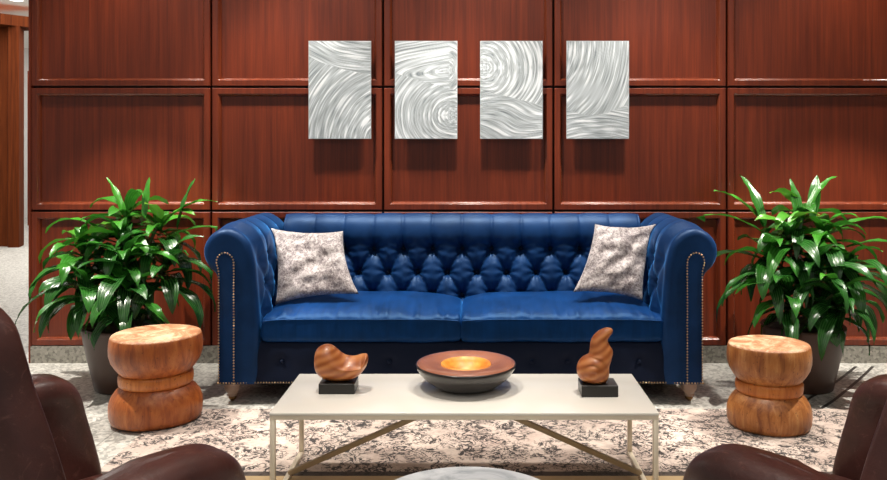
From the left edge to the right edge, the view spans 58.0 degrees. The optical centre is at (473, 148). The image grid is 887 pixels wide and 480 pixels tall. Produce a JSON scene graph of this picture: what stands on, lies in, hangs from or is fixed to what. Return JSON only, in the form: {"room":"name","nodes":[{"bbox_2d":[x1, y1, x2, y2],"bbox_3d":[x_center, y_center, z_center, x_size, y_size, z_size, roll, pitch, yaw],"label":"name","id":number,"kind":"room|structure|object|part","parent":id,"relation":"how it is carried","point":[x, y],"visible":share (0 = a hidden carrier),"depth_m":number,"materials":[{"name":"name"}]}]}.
{"room":"lobby","nodes":[
{"label":"lobby","id":0,"kind":"room"},
{"bbox_2d":[0,27,6,246],"bbox_3d":[-7.400,-0.153,10.150,3.200,2.744,0.300,0,0,0],"label":"wall","id":1,"kind":"structure","parent":0,"point":[3,30],"depth_m":10.00,"materials":[{"name":"brown wood"}]},
{"bbox_2d":[0,13,28,30],"bbox_3d":[-7.250,-1.591,10.050,3.500,0.131,1.100,0,0,0],"label":"trim","id":2,"kind":"structure","parent":1,"relation":"attached to","point":[6,20],"depth_m":9.89,"materials":[{"name":"brown wood"}]},
{"bbox_2d":[7,26,23,247],"bbox_3d":[-5.869,-0.153,10.220,0.187,2.744,0.798,0,0,-34],"label":"trim","id":3,"kind":"structure","parent":1,"relation":"attached to","point":[15,34],"depth_m":9.90,"materials":[{"name":"brown wood"}]},
{"bbox_2d":[0,0,28,48],"bbox_3d":[-2.000,-1.806,6.000,14.000,0.050,17.000,0,0,0],"label":"ceiling","id":4,"kind":"structure","parent":0,"point":[6,6],"depth_m":10.21,"materials":[{"name":"white paint"}]},
{"bbox_2d":[24,49,28,217],"bbox_3d":[-2.000,-0.281,14.300,14.000,3.000,0.200,0,0,0],"label":"wall","id":5,"kind":"structure","parent":0,"point":[26,51],"depth_m":14.20,"materials":[{"name":"white paint"}]},
{"bbox_2d":[27,71,28,224],"bbox_3d":[-6.519,-0.011,12.221,0.492,2.340,0.200,0,0,0],"label":"trim","id":6,"kind":"structure","parent":0,"point":[27,71],"depth_m":12.12,"materials":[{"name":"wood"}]},
{"bbox_2d":[0,218,886,467],"bbox_3d":[-2.000,1.244,6.000,14.000,0.050,17.000,0,0,0],"label":"floor","id":7,"kind":"structure","parent":0,"point":[718,379],"depth_m":4.11,"materials":[{"name":"stone"}]},
{"bbox_2d":[15,177,217,394],"bbox_3d":[-1.794,0.682,4.042,0.970,1.074,0.706,0,0,0],"label":"dracaena","id":8,"kind":"object","parent":7,"relation":"on","point":[121,278],"visible":0.97,"depth_m":3.96,"materials":[{"name":"green plant"}]},
{"bbox_2d":[0,308,245,479],"bbox_3d":[-1.012,0.749,1.935,1.008,0.940,0.714,0,0,41],"label":"leather armchair","id":9,"kind":"object","parent":7,"relation":"on","point":[46,434],"visible":1,"depth_m":1.64,"materials":[{"name":"brown leather"}]},
{"bbox_3d":[-1.155,0.679,1.770,0.828,0.800,0.278,0,0,41],"label":"backrest","id":10,"kind":"part","parent":9,"relation":"part of","materials":[{"name":"brown leather"}]},
{"bbox_3d":[-1.332,0.884,2.214,0.155,0.469,0.587,0,0,41],"label":"armrest","id":11,"kind":"part","parent":9,"relation":"part of","materials":[{"name":"brown leather"}]},
{"bbox_2d":[81,472,106,479],"bbox_3d":[-0.981,1.003,1.970,0.740,0.162,0.620,0,0,41],"label":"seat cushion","id":12,"kind":"object","parent":9,"relation":"on","point":[84,475],"depth_m":2.35,"materials":[{"name":"brown leather"}]},
{"bbox_3d":[-0.690,0.884,1.657,0.155,0.469,0.587,0,0,41],"label":"armrest","id":13,"kind":"part","parent":9,"relation":"part of","materials":[{"name":"brown leather"}]},
{"bbox_2d":[81,316,165,394],"bbox_3d":[-1.790,1.058,4.103,0.412,0.322,0.412,0,0,0],"label":"pot","id":14,"kind":"object","parent":7,"relation":"on","point":[103,376],"depth_m":3.95,"materials":[{"name":"grey ceramic"}]},
{"bbox_2d":[204,213,716,400],"bbox_3d":[-0.064,0.785,4.156,2.460,0.869,0.711,0,0,0],"label":"sofa","id":15,"kind":"object","parent":7,"relation":"on","point":[426,284],"visible":0.87,"depth_m":3.85,"materials":[{"name":"blue leather"}]},
{"bbox_3d":[-1.184,0.804,3.804,0.091,0.631,0.008,0,0,0],"label":"nailhead trim","id":16,"kind":"part","parent":15,"relation":"part of","materials":[{"name":"gold metal"}]},
{"bbox_3d":[-1.169,1.157,3.874,0.084,0.072,0.084,0,0,0],"label":"leg","id":17,"kind":"part","parent":15,"relation":"part of","materials":[{"name":"brown wood"}]},
{"bbox_3d":[-1.145,0.739,4.160,0.299,0.766,0.700,0,0,0],"label":"rolled arm","id":18,"kind":"part","parent":15,"relation":"part of","materials":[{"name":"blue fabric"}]},
{"bbox_2d":[271,228,358,304],"bbox_3d":[-0.819,0.597,4.091,0.488,0.366,0.196,0,0,0],"label":"throw pillow","id":19,"kind":"object","parent":15,"relation":"on","point":[309,264],"visible":1,"depth_m":4.04,"materials":[{"name":"grey fabric"}]},
{"bbox_2d":[261,291,461,342],"bbox_3d":[-0.541,0.846,4.075,0.963,0.187,0.510,0,0,0],"label":"seat cushion","id":20,"kind":"object","parent":15,"relation":"on","point":[365,316],"depth_m":3.84,"materials":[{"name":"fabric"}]},
{"bbox_3d":[-0.064,1.114,3.811,2.318,0.009,0.018,0,0,0],"label":"nailhead trim","id":21,"kind":"part","parent":15,"relation":"part of","materials":[{"name":"gold metal"}]},
{"bbox_3d":[-0.064,1.023,3.870,2.120,0.196,0.104,0,0,0],"label":"rail","id":22,"kind":"part","parent":15,"relation":"part of","materials":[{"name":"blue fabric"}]},
{"bbox_2d":[461,291,662,342],"bbox_3d":[0.422,0.846,4.074,0.978,0.186,0.510,0,0,0],"label":"seat cushion","id":23,"kind":"object","parent":15,"relation":"on","point":[486,316],"depth_m":3.84,"materials":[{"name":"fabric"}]},
{"bbox_2d":[573,224,655,300],"bbox_3d":[0.724,0.576,4.092,0.458,0.367,0.193,0,0,0],"label":"throw pillow","id":24,"kind":"object","parent":15,"relation":"on","point":[616,261],"visible":1,"depth_m":4.05,"materials":[{"name":"grey fabric"}]},
{"bbox_3d":[1.016,0.739,4.160,0.299,0.766,0.700,0,0,0],"label":"rolled arm","id":25,"kind":"part","parent":15,"relation":"part of","materials":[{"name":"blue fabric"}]},
{"bbox_3d":[1.041,1.157,3.874,0.084,0.072,0.084,0,0,0],"label":"leg","id":26,"kind":"part","parent":15,"relation":"part of","materials":[{"name":"brown wood"}]},
{"bbox_3d":[1.055,0.804,3.804,0.091,0.631,0.008,0,0,0],"label":"nailhead trim","id":27,"kind":"part","parent":15,"relation":"part of","materials":[{"name":"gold metal"}]},
{"bbox_2d":[396,467,539,479],"bbox_3d":[-0.015,0.990,1.695,0.454,0.459,0.454,0,0,0],"label":"side table","id":28,"kind":"object","parent":7,"relation":"on","point":[449,473],"visible":1,"depth_m":1.87,"materials":[{"name":"white stone"}]},
{"bbox_2d":[101,409,848,479],"bbox_3d":[0.443,1.214,3.150,3.715,0.008,1.158,0,0,0],"label":"area rug","id":29,"kind":"object","parent":7,"relation":"on","point":[416,446],"visible":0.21,"depth_m":3.30,"materials":[{"name":"beige carpet"}]},
{"bbox_2d":[107,324,202,431],"bbox_3d":[-1.427,1.016,3.595,0.399,0.388,0.382,0,0,0],"label":"stool","id":30,"kind":"object","parent":29,"relation":"on","point":[157,389],"visible":1,"depth_m":3.46,"materials":[{"name":"orange wood"}]},
{"bbox_3d":[-1.427,0.829,3.595,0.384,0.014,0.368,0,0,0],"label":"seat","id":31,"kind":"part","parent":30,"relation":"part of","materials":[{"name":"beige wood"}]},
{"bbox_2d":[269,374,658,479],"bbox_3d":[-0.033,1.051,2.939,1.319,0.318,0.472,0,0,0],"label":"coffee table","id":32,"kind":"object","parent":29,"relation":"on","point":[406,398],"visible":0.96,"depth_m":2.83,"materials":[{"name":"white paint"}]},
{"bbox_3d":[-0.682,1.063,2.713,0.017,0.294,0.017,0,0,0],"label":"leg","id":33,"kind":"part","parent":32,"relation":"part of","materials":[{"name":"beige metal"}]},
{"bbox_3d":[-0.682,1.202,2.939,0.017,0.016,0.434,0,0,0],"label":"rail","id":34,"kind":"part","parent":32,"relation":"part of","materials":[{"name":"beige metal"}]},
{"bbox_3d":[-0.682,1.063,3.164,0.017,0.294,0.017,0,0,0],"label":"leg","id":35,"kind":"part","parent":32,"relation":"part of","materials":[{"name":"beige metal"}]},
{"bbox_2d":[314,344,367,393],"bbox_3d":[-0.490,0.806,2.958,0.196,0.170,0.108,0,0,0],"label":"carving","id":36,"kind":"object","parent":32,"relation":"on","point":[339,372],"visible":1,"depth_m":2.92,"materials":[{"name":"brown wood"}]},
{"bbox_3d":[-0.033,0.909,2.939,1.315,0.014,0.468,0,0,0],"label":"apron frame","id":37,"kind":"part","parent":32,"relation":"part of","materials":[{"name":"beige metal"}]},
{"bbox_2d":[416,350,515,393],"bbox_3d":[-0.030,0.844,3.004,0.376,0.094,0.376,0,0,0],"label":"bowl","id":38,"kind":"object","parent":32,"relation":"on","point":[458,371],"visible":1,"depth_m":2.91,"materials":[{"name":"black"}]},
{"bbox_2d":[577,327,617,396],"bbox_3d":[0.447,0.772,2.921,0.143,0.240,0.112,0,0,0],"label":"carving","id":39,"kind":"object","parent":32,"relation":"on","point":[594,380],"visible":1,"depth_m":2.88,"materials":[{"name":"brown wood"}]},
{"bbox_3d":[0.616,1.063,3.164,0.017,0.294,0.017,0,0,0],"label":"leg","id":40,"kind":"part","parent":32,"relation":"part of","materials":[{"name":"beige metal"}]},
{"bbox_3d":[0.616,1.202,2.939,0.017,0.016,0.434,0,0,0],"label":"rail","id":41,"kind":"part","parent":32,"relation":"part of","materials":[{"name":"beige metal"}]},
{"bbox_3d":[0.616,1.063,2.713,0.017,0.294,0.017,0,0,0],"label":"leg","id":42,"kind":"part","parent":32,"relation":"part of","materials":[{"name":"beige metal"}]},
{"bbox_2d":[726,335,812,436],"bbox_3d":[1.292,1.028,3.510,0.356,0.364,0.338,0,0,0],"label":"stool","id":43,"kind":"object","parent":29,"relation":"on","point":[770,371],"visible":1,"depth_m":3.38,"materials":[{"name":"brown wood"}]},
{"bbox_3d":[1.292,0.852,3.509,0.341,0.013,0.325,0,0,0],"label":"seat","id":44,"kind":"part","parent":43,"relation":"part of","materials":[{"name":"beige wood"}]},
{"bbox_2d":[683,374,886,479],"bbox_3d":[0.969,0.749,1.935,1.008,0.940,0.714,0,0,-41],"label":"leather armchair","id":45,"kind":"object","parent":7,"relation":"on","point":[861,454],"visible":1,"depth_m":1.73,"materials":[{"name":"brown leather"}]},
{"bbox_3d":[0.647,0.884,1.657,0.155,0.469,0.587,0,0,-41],"label":"armrest","id":46,"kind":"part","parent":45,"relation":"part of","materials":[{"name":"brown leather"}]},
{"bbox_2d":[821,472,850,479],"bbox_3d":[0.938,1.003,1.970,0.740,0.162,0.620,0,0,-41],"label":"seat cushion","id":47,"kind":"object","parent":45,"relation":"on","point":[838,475],"depth_m":2.34,"materials":[{"name":"brown leather"}]},
{"bbox_3d":[1.289,0.884,2.214,0.155,0.469,0.587,0,0,-41],"label":"armrest","id":48,"kind":"part","parent":45,"relation":"part of","materials":[{"name":"brown leather"}]},
{"bbox_3d":[1.111,0.679,1.770,0.828,0.800,0.278,0,0,-41],"label":"backrest","id":49,"kind":"part","parent":45,"relation":"part of","materials":[{"name":"brown leather"}]},
{"bbox_2d":[697,175,886,394],"bbox_3d":[1.695,0.677,4.024,1.125,1.083,0.690,0,0,0],"label":"dracaena","id":50,"kind":"object","parent":7,"relation":"on","point":[834,294],"visible":0.97,"depth_m":3.95,"materials":[{"name":"green plant"}]},
{"bbox_2d":[760,316,846,394],"bbox_3d":[1.687,1.058,4.103,0.412,0.322,0.412,0,0,0],"label":"pot","id":51,"kind":"object","parent":7,"relation":"on","point":[821,379],"depth_m":3.95,"materials":[{"name":"grey ceramic"}]},
{"bbox_2d":[807,366,856,399],"bbox_3d":[1.812,1.218,4.117,0.671,0.001,0.744,0,0,0],"label":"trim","id":52,"kind":"structure","parent":7,"relation":"on","point":[854,367],"depth_m":4.28,"materials":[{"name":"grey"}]},
{"bbox_2d":[818,366,873,408],"bbox_3d":[1.916,1.218,4.103,0.652,0.001,0.772,0,0,0],"label":"trim","id":53,"kind":"structure","parent":7,"relation":"on","point":[871,367],"depth_m":4.05,"materials":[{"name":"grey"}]},
{"bbox_2d":[31,0,886,344],"bbox_3d":[0.988,-0.281,4.658,7.024,3.000,0.200,0,0,0],"label":"wall","id":54,"kind":"structure","parent":0,"point":[173,93],"depth_m":4.59,"materials":[{"name":"brown wood"}]},
{"bbox_2d":[29,0,33,362],"bbox_3d":[-2.530,-0.281,4.656,0.012,3.000,0.204,0,0,0],"label":"trim","id":55,"kind":"structure","parent":54,"relation":"attached to","point":[30,86],"depth_m":4.55,"materials":[{"name":"brown wood"}]},
{"bbox_3d":[-2.014,-0.707,4.573,1.020,0.695,0.030,0,0,0],"label":"wall panel","id":56,"kind":"part","parent":54,"relation":"part of","materials":[{"name":"brown wood"}]},
{"bbox_3d":[-2.014,0.000,4.573,1.020,0.695,0.030,0,0,0],"label":"wall panel","id":57,"kind":"part","parent":54,"relation":"part of","materials":[{"name":"brown wood"}]},
{"bbox_3d":[-2.014,0.740,4.573,1.020,0.760,0.030,0,0,0],"label":"wall panel","id":58,"kind":"part","parent":54,"relation":"part of","materials":[{"name":"brown wood"}]},
{"bbox_3d":[-1.009,-0.707,4.573,0.968,0.695,0.030,0,0,0],"label":"wall panel","id":59,"kind":"part","parent":54,"relation":"part of","materials":[{"name":"brown wood"}]},
{"bbox_3d":[-1.009,0.000,4.573,0.968,0.695,0.030,0,0,0],"label":"wall panel","id":60,"kind":"part","parent":54,"relation":"part of","materials":[{"name":"brown wood"}]},
{"bbox_3d":[-1.009,0.740,4.573,0.968,0.760,0.030,0,0,0],"label":"wall panel","id":61,"kind":"part","parent":54,"relation":"part of","materials":[{"name":"brown wood"}]},
{"bbox_2d":[309,41,370,138],"bbox_3d":[-0.759,-0.334,4.539,0.354,0.554,0.039,0,0,0],"label":"metal wall art","id":62,"kind":"object","parent":54,"relation":"attached to","point":[339,71],"visible":1,"depth_m":4.52,"materials":[{"name":"metal"}]},
{"bbox_2d":[395,41,456,138],"bbox_3d":[-0.271,-0.334,4.539,0.354,0.554,0.039,0,0,0],"label":"metal wall art","id":63,"kind":"object","parent":54,"relation":"attached to","point":[425,71],"visible":1,"depth_m":4.52,"materials":[{"name":"metal"}]},
{"bbox_2d":[30,345,886,362],"bbox_3d":[0.988,1.171,4.565,7.024,0.095,0.026,0,0,0],"label":"baseboard","id":64,"kind":"structure","parent":54,"relation":"attached to","point":[38,353],"depth_m":4.55,"materials":[{"name":"stone"}]},
{"bbox_3d":[-0.033,-0.707,4.573,0.960,0.695,0.030,0,0,0],"label":"wall panel","id":65,"kind":"part","parent":54,"relation":"part of","materials":[{"name":"brown wood"}]},
{"bbox_3d":[-0.033,0.000,4.573,0.960,0.695,0.030,0,0,0],"label":"wall panel","id":66,"kind":"part","parent":54,"relation":"part of","materials":[{"name":"brown wood"}]},
{"bbox_3d":[-0.033,0.740,4.573,0.960,0.760,0.030,0,0,0],"label":"wall panel","id":67,"kind":"part","parent":54,"relation":"part of","materials":[{"name":"brown wood"}]},
{"bbox_2d":[480,41,542,138],"bbox_3d":[0.211,-0.334,4.539,0.354,0.554,0.039,0,0,0],"label":"metal wall art","id":68,"kind":"object","parent":54,"relation":"attached to","point":[511,72],"visible":1,"depth_m":4.52,"materials":[{"name":"metal"}]},
{"bbox_2d":[566,41,628,138],"bbox_3d":[0.699,-0.334,4.539,0.354,0.554,0.039,0,0,0],"label":"metal wall art","id":69,"kind":"object","parent":54,"relation":"attached to","point":[597,72],"visible":1,"depth_m":4.52,"materials":[{"name":"metal"}]},
{"bbox_3d":[0.947,-0.707,4.573,0.977,0.695,0.030,0,0,0],"label":"wall panel","id":70,"kind":"part","parent":54,"relation":"part of","materials":[{"name":"brown wood"}]},
{"bbox_3d":[0.947,0.000,4.573,0.977,0.695,0.030,0,0,0],"label":"wall panel","id":71,"kind":"part","parent":54,"relation":"part of","materials":[{"name":"brown wood"}]},
{"bbox_3d":[0.947,0.740,4.573,0.977,0.760,0.030,0,0,0],"label":"wall panel","id":72,"kind":"part","parent":54,"relation":"part of","materials":[{"name":"brown wood"}]},
{"bbox_3d":[1.935,-0.707,4.573,0.974,0.695,0.030,0,0,0],"label":"wall panel","id":73,"kind":"part","parent":54,"relation":"part of","materials":[{"name":"brown wood"}]},
{"bbox_3d":[1.935,0.000,4.573,0.974,0.695,0.030,0,0,0],"label":"wall panel","id":74,"kind":"part","parent":54,"relation":"part of","materials":[{"name":"brown wood"}]},
{"bbox_3d":[1.935,0.740,4.573,0.974,0.760,0.030,0,0,0],"label":"wall panel","id":75,"kind":"part","parent":54,"relation":"part of","materials":[{"name":"brown wood"}]}
]}

